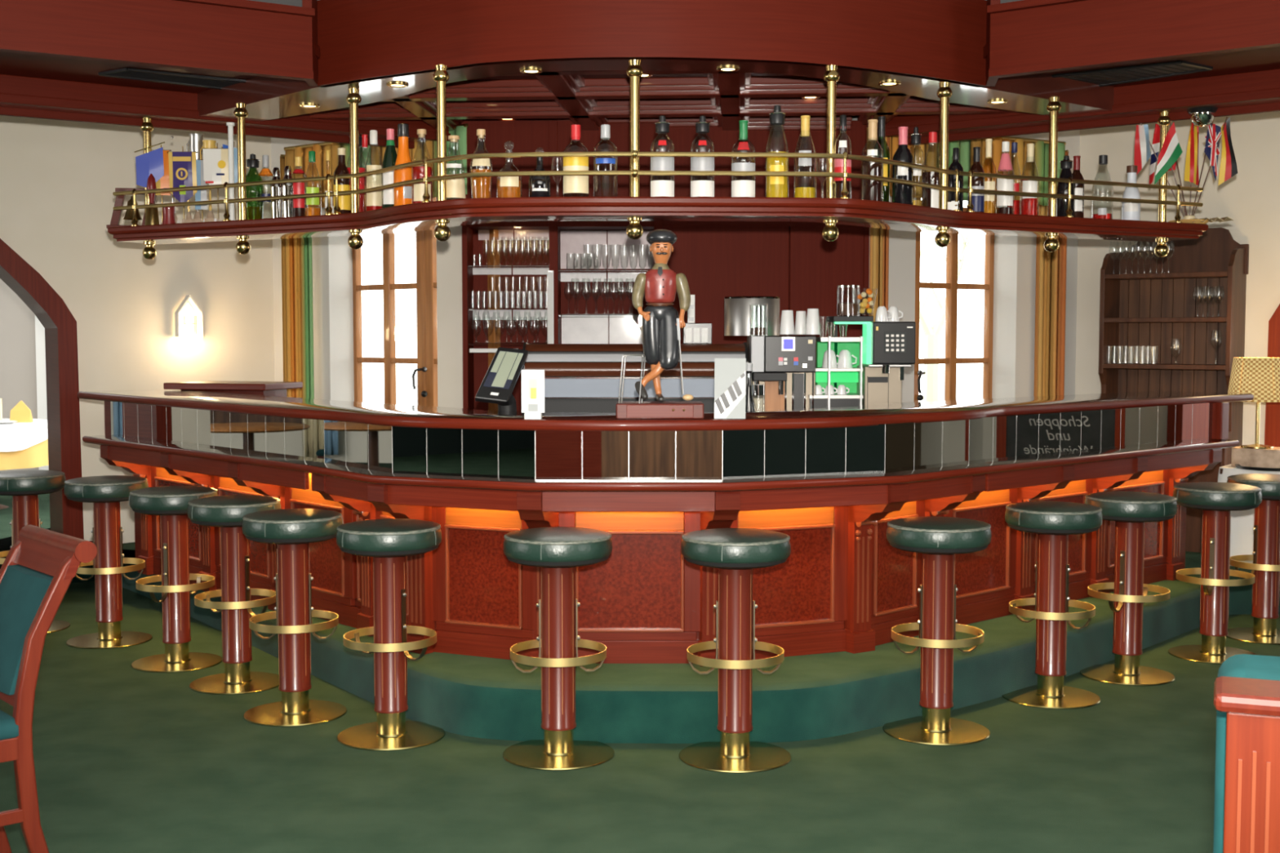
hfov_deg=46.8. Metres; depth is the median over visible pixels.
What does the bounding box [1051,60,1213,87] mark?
ceiling vent
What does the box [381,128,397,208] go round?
bottle
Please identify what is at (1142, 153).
flag
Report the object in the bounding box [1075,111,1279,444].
wall
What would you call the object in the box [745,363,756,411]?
syrup bottle
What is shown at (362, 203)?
bottle
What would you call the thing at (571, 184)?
bottle
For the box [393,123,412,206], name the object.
bottle
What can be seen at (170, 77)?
ceiling vent
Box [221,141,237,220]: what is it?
pennant
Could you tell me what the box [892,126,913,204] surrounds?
bottle
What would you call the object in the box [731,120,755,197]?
bottle
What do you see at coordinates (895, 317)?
coffee cup
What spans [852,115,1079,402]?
wall
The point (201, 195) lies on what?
pennant
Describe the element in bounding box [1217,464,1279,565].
tablecloth
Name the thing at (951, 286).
window
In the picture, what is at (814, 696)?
step
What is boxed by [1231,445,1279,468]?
plinth
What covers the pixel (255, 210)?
bottle
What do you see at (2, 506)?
table
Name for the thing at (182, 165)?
pennant
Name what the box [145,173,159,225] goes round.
bell
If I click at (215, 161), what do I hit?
pennant
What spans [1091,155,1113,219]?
bottle
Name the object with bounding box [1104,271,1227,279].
shelf
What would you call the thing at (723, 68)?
recessed light
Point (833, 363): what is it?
coffee cup
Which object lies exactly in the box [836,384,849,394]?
cup
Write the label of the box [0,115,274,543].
wall
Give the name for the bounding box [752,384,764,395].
jar
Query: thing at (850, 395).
shelf
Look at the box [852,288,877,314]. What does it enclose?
glass bowl
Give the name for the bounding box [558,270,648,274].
glass shelf
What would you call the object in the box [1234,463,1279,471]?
serving tray
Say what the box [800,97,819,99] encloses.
recessed light
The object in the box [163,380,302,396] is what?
table
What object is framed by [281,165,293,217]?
cocktail shaker
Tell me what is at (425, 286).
window
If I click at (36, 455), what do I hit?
cloth
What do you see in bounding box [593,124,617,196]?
bottle
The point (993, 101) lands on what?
recessed light
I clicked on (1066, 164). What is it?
bottle
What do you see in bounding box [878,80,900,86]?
recessed light
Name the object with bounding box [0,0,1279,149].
ceiling
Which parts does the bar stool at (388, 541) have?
seat, seat, plate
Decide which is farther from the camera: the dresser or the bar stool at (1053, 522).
the dresser
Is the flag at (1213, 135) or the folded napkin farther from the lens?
the folded napkin
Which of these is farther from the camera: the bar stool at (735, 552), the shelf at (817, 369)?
the shelf at (817, 369)
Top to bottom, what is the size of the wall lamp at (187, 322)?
0.289 m
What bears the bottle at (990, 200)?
on the shelf at (440, 215)
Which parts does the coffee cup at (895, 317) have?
cup handle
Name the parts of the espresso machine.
panel, wood panel, spout, steel post, display frame, steel post, dark panel, steel post, steel post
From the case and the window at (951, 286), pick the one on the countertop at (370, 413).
the case
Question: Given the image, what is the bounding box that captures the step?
[0,528,1279,743]
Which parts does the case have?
panel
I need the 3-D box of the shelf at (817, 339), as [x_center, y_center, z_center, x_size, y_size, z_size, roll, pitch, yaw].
[0.947,-0.418,7.098,0.199,0.021,0.320,0,4,0]
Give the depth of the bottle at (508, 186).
5.97 m
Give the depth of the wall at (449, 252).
8.70 m
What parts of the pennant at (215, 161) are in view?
rod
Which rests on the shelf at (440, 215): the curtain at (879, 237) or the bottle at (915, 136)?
the bottle at (915, 136)
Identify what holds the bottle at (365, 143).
on the shelf at (440, 215)
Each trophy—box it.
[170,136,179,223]
[184,144,191,222]
[186,133,204,222]
[200,140,216,222]
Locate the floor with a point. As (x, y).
(127, 759)
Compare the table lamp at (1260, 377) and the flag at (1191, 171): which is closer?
the flag at (1191, 171)
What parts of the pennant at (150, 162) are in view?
rod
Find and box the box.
[683,323,711,343]
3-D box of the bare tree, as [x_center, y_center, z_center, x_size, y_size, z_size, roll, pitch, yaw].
[3.348,-1.104,16.965,1.049,3.102,0.222,0,4,0]
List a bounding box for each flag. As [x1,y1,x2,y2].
[1133,123,1184,217]
[1149,123,1185,214]
[1154,120,1186,215]
[1167,161,1187,215]
[1184,122,1199,215]
[1191,120,1221,215]
[1192,116,1237,215]
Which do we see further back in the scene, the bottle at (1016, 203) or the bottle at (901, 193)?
the bottle at (1016, 203)
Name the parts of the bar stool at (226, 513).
seat, seat, plate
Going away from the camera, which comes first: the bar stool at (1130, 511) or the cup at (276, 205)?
the bar stool at (1130, 511)
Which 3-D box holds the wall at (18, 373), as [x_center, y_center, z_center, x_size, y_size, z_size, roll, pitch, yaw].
[-7.850,-1.004,14.566,7.300,3.400,0.200,0,4,0]
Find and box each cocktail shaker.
[270,167,282,217]
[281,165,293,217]
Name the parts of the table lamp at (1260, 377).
lamp shade, stem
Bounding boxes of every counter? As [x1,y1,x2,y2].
[82,400,1239,666]
[521,342,748,413]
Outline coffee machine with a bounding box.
[826,315,915,405]
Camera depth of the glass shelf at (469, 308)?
8.55 m
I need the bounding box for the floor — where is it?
[0,493,1279,852]
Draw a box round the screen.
[475,346,528,411]
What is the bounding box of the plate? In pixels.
[0,420,17,424]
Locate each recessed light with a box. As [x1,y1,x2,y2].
[299,103,319,108]
[386,82,408,88]
[520,67,542,74]
[640,74,652,77]
[716,66,739,71]
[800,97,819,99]
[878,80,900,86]
[986,99,1008,104]
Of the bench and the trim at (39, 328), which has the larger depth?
the trim at (39, 328)
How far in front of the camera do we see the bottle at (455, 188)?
6.13 m
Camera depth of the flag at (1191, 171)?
7.42 m
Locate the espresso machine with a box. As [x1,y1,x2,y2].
[746,336,815,411]
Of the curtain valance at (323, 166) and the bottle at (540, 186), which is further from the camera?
the curtain valance at (323, 166)
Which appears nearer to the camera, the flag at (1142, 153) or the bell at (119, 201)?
the flag at (1142, 153)
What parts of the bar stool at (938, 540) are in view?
plate, seat, seat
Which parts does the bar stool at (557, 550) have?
seat, seat, plate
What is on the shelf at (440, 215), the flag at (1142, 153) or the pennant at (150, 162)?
the pennant at (150, 162)
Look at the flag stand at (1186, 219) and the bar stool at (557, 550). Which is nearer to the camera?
the bar stool at (557, 550)
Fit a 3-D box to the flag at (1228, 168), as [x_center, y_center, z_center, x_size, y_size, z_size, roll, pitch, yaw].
[2.884,-1.289,7.431,0.223,0.528,0.037,0,4,0]
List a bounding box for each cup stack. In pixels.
[779,310,795,334]
[794,311,806,334]
[804,308,820,334]
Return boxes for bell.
[106,187,160,228]
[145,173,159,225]
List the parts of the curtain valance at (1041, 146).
curtain rod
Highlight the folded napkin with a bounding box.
[9,400,33,422]
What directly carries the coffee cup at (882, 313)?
on the coffee machine
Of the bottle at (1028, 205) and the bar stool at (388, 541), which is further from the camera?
the bottle at (1028, 205)
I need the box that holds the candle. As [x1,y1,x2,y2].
[0,398,2,420]
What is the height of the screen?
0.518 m
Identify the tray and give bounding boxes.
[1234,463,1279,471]
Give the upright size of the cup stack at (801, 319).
0.111 m
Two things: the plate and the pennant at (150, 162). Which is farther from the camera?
the plate
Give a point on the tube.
(230, 125)
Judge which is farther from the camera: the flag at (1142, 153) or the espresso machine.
the flag at (1142, 153)
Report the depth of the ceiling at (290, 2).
6.60 m
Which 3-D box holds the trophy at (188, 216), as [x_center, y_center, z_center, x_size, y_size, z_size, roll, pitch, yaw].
[-2.296,-1.223,7.524,0.040,0.424,0.040,0,4,0]
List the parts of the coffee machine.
spout, touch panel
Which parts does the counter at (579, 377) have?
panel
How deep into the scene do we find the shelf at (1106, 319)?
8.94 m
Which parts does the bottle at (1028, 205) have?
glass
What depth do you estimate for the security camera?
7.23 m
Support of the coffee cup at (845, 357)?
on the rack at (848, 377)
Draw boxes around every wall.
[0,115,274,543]
[0,278,39,471]
[271,137,354,401]
[435,196,462,408]
[461,120,869,411]
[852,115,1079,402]
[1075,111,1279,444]
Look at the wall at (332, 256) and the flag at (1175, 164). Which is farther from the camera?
the wall at (332, 256)
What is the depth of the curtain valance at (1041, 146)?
8.71 m
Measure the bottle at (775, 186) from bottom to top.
0.384 m
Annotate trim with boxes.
[0,238,84,539]
[35,315,48,470]
[1264,304,1279,447]
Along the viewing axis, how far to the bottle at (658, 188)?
5.94 m
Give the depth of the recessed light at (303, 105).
7.11 m
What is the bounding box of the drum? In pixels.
[724,296,780,335]
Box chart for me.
[1189,217,1233,222]
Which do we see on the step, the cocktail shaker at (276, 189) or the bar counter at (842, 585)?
the bar counter at (842, 585)
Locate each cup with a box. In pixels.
[270,186,282,217]
[281,186,293,217]
[815,384,825,394]
[822,350,839,368]
[824,384,837,394]
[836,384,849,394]
[837,350,857,368]
[875,306,892,321]
[887,306,903,321]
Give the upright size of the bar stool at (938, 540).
0.804 m
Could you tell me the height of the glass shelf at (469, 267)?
0.012 m
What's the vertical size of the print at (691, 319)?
0.020 m
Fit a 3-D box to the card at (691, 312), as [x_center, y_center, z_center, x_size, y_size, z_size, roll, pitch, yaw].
[0.252,-0.527,7.281,0.035,0.240,0.007,0,4,0]
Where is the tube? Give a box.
[226,122,235,220]
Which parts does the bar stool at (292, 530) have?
seat, seat, plate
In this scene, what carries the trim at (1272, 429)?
attached to the wall at (1251, 197)
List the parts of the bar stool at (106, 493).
seat, seat, plate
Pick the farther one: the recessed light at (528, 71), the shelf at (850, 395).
the shelf at (850, 395)
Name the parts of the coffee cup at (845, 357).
cup handle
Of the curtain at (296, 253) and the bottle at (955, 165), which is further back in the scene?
the curtain at (296, 253)
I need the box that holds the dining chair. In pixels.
[0,524,97,852]
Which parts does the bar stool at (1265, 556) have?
plate, seat, seat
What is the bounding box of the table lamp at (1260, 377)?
[1227,357,1279,448]
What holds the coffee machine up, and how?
on the countertop
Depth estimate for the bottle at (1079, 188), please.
7.05 m
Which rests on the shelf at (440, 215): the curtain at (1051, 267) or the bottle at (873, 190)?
the bottle at (873, 190)
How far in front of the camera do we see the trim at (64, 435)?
9.14 m
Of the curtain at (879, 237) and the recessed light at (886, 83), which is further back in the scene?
the curtain at (879, 237)
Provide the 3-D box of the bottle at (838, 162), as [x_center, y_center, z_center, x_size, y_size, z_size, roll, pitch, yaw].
[0.833,-1.099,6.082,0.070,0.355,0.071,0,4,8]
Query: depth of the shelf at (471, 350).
8.35 m
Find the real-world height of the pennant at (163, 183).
0.425 m
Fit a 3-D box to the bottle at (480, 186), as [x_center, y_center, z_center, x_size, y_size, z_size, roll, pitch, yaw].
[-0.648,-1.066,6.049,0.092,0.292,0.093,0,4,-6]
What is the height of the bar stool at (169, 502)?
0.804 m
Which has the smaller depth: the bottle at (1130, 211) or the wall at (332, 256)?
the bottle at (1130, 211)
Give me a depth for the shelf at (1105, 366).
8.97 m
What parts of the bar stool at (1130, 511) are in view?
plate, seat, seat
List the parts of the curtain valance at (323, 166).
curtain rod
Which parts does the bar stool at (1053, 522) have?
plate, seat, seat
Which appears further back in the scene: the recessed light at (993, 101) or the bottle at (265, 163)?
the bottle at (265, 163)
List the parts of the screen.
touch panel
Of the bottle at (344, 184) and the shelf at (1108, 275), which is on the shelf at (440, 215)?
the bottle at (344, 184)
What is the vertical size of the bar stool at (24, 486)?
0.804 m
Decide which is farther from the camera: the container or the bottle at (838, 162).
the container
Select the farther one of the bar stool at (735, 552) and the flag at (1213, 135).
the flag at (1213, 135)
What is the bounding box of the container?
[836,284,859,315]
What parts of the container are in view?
lid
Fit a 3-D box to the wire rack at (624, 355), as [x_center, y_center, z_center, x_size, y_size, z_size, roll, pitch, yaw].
[-0.031,-0.176,5.602,0.103,0.193,0.061,0,4,0]
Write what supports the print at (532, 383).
on the menu stand at (532, 380)
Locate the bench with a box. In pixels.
[1213,653,1279,852]
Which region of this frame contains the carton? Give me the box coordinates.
[947,201,959,210]
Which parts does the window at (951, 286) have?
handle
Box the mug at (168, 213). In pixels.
[162,206,175,224]
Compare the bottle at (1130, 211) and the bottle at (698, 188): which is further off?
the bottle at (1130, 211)
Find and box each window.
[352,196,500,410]
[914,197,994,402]
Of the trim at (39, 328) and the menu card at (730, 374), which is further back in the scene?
the trim at (39, 328)
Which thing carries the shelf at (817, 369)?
attached to the rack at (848, 377)
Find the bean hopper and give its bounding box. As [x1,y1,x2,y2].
[749,302,768,335]
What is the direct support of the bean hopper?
on the espresso machine
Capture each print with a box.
[528,378,537,411]
[688,317,693,321]
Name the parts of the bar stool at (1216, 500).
plate, seat, seat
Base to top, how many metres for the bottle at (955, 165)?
0.301 m
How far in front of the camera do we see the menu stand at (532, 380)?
5.59 m
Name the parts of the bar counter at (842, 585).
panel frame, panel moulding, burl panel, panel frame, panel moulding, burl panel, burl panel, panel frame, panel moulding, panel frame, panel moulding, panel frame, panel moulding, burl panel, burl panel, panel frame, panel moulding, panel frame, burl panel, panel moulding, burl panel, panel moulding, panel frame, panel frame, burl panel, panel moulding, panel moulding, burl panel, panel frame, burl panel, panel moulding, panel frame, post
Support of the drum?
on the espresso machine
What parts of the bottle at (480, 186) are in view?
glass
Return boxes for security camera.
[1186,106,1217,127]
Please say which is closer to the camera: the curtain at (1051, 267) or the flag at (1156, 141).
the flag at (1156, 141)
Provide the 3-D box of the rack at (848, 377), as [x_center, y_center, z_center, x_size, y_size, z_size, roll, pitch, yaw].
[0.950,-0.160,7.119,0.307,0.550,0.350,0,4,0]
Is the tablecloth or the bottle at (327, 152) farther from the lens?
the tablecloth
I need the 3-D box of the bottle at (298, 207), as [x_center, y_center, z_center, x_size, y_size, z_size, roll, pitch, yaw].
[-1.614,-1.127,7.003,0.080,0.295,0.082,-1,4,-13]
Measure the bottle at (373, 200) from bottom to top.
0.382 m
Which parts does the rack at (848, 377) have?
light panel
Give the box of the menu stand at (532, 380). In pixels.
[521,369,544,419]
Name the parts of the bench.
cap rail, panel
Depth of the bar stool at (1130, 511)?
6.45 m
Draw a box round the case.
[616,401,703,418]
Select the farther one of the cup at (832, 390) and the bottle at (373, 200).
the cup at (832, 390)
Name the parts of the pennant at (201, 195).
rod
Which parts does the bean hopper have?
hopper lid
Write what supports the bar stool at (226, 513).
on the floor
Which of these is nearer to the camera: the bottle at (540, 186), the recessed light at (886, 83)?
the bottle at (540, 186)
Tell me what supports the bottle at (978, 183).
on the shelf at (440, 215)
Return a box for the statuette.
[631,229,690,402]
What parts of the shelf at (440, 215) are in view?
rail post, rail post, rail post, rail post, rail post, rail post, guard rail, guard rail, rail post, rail post, rail post, rail post, rail post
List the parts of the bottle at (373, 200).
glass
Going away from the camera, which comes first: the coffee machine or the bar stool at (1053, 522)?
the bar stool at (1053, 522)
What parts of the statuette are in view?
trouser leg, trouser seat, trouser leg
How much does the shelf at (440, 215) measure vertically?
0.706 m
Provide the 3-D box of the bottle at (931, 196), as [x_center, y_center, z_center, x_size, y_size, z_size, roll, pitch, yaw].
[1.305,-1.133,6.604,0.090,0.358,0.091,-1,4,-12]
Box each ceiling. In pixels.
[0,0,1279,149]
[248,0,1022,7]
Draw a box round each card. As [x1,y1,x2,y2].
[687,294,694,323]
[714,358,746,419]
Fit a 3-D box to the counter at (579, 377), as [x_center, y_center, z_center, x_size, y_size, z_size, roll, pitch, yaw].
[-0.022,-0.161,7.168,1.061,0.493,0.451,0,4,0]
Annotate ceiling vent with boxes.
[97,67,245,89]
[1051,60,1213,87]
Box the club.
[675,318,693,400]
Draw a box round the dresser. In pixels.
[1098,227,1248,552]
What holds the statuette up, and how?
on the case
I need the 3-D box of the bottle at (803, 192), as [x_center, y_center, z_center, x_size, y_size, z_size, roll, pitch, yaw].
[0.671,-1.088,6.012,0.092,0.342,0.094,0,4,6]
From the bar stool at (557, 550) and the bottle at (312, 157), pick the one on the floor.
the bar stool at (557, 550)
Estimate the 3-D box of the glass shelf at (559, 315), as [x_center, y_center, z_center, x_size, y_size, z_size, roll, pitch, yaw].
[-0.192,-0.639,8.547,0.541,0.012,0.240,0,4,0]
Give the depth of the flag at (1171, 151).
7.26 m
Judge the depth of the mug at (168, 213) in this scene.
7.38 m
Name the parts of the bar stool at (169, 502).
seat, seat, plate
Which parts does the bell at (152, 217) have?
handle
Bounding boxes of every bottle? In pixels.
[246,153,264,219]
[258,155,272,202]
[290,156,307,217]
[303,151,321,216]
[324,150,332,208]
[333,147,351,213]
[346,132,366,212]
[359,133,372,195]
[364,129,382,211]
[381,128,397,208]
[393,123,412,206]
[411,128,432,204]
[446,135,466,198]
[470,128,493,198]
[497,141,522,197]
[528,147,551,197]
[563,124,588,193]
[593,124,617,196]
[650,115,674,196]
[690,115,714,196]
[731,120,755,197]
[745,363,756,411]
[764,105,788,197]
[793,115,816,197]
[834,115,851,199]
[861,119,883,201]
[872,116,889,202]
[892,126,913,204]
[910,126,923,206]
[921,131,939,208]
[947,147,963,211]
[967,146,984,212]
[982,138,997,213]
[995,141,1014,213]
[1007,142,1021,214]
[1020,143,1039,215]
[1056,155,1075,217]
[1072,155,1084,217]
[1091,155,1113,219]
[1121,164,1140,220]
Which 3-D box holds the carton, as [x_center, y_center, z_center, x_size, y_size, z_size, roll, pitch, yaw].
[1.354,-0.975,6.592,0.130,0.044,0.051,1,4,20]
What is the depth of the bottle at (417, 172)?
6.33 m
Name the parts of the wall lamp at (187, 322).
bulb, lit panel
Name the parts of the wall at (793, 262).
shelf rail, shelf rail, shelf rail, panel, rail, door panel, door panel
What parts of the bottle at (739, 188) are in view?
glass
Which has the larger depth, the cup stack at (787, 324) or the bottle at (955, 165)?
the cup stack at (787, 324)
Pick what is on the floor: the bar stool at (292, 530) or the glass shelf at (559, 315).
the bar stool at (292, 530)
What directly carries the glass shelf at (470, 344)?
attached to the wall at (793, 262)
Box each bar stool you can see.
[0,470,70,633]
[63,475,152,648]
[128,485,222,672]
[187,494,280,694]
[241,508,346,726]
[336,518,445,751]
[502,526,614,770]
[678,528,791,773]
[882,516,991,746]
[1001,501,1102,709]
[1080,491,1177,685]
[1168,481,1262,664]
[1226,473,1279,644]
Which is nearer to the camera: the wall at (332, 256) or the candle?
the wall at (332, 256)
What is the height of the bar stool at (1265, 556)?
0.804 m
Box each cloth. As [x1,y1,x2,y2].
[0,417,48,452]
[0,439,48,470]
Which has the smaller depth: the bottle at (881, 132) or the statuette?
the statuette
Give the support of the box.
on the counter at (579, 377)
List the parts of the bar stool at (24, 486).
seat, seat, plate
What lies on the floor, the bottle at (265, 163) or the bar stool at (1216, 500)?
the bar stool at (1216, 500)
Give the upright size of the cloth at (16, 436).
0.220 m
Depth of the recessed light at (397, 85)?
6.52 m
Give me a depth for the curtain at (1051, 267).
9.21 m
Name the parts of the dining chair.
rail, rail, seat, leg and stile, leg and stile, rail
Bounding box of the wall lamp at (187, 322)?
[174,294,202,340]
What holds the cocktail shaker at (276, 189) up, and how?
on the shelf at (440, 215)
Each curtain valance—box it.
[284,123,468,207]
[866,124,1066,205]
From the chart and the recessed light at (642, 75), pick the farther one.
the chart
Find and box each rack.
[618,354,645,403]
[808,336,862,408]
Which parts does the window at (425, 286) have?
handle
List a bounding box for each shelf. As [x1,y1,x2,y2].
[107,59,1208,259]
[468,266,549,269]
[468,307,547,311]
[469,342,547,345]
[469,348,518,352]
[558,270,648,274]
[558,314,639,316]
[808,392,862,398]
[815,337,860,342]
[815,367,862,371]
[1102,363,1225,369]
[1103,316,1226,322]
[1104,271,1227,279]
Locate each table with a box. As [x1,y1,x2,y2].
[0,504,8,509]
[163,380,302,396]
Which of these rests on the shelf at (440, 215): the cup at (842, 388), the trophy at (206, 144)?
the trophy at (206, 144)
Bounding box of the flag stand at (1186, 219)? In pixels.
[1168,215,1209,223]
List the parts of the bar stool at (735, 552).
plate, seat, seat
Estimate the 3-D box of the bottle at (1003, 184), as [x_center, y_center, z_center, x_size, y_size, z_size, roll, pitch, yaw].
[1.687,-1.141,6.834,0.082,0.345,0.083,1,4,14]
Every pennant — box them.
[133,142,164,187]
[150,144,171,224]
[167,146,198,223]
[195,154,207,222]
[201,142,228,221]
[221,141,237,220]
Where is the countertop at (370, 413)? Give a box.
[77,389,1253,431]
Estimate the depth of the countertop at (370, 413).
6.33 m
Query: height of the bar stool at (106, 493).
0.804 m
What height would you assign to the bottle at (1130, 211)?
0.282 m
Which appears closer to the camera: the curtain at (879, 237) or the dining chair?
the dining chair
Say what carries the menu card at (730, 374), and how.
on the countertop at (370, 413)
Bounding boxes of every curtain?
[280,154,314,399]
[869,137,889,321]
[1033,150,1068,396]
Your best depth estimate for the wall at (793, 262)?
8.36 m
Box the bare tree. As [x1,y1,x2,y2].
[919,232,972,401]
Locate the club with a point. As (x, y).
(687, 397)

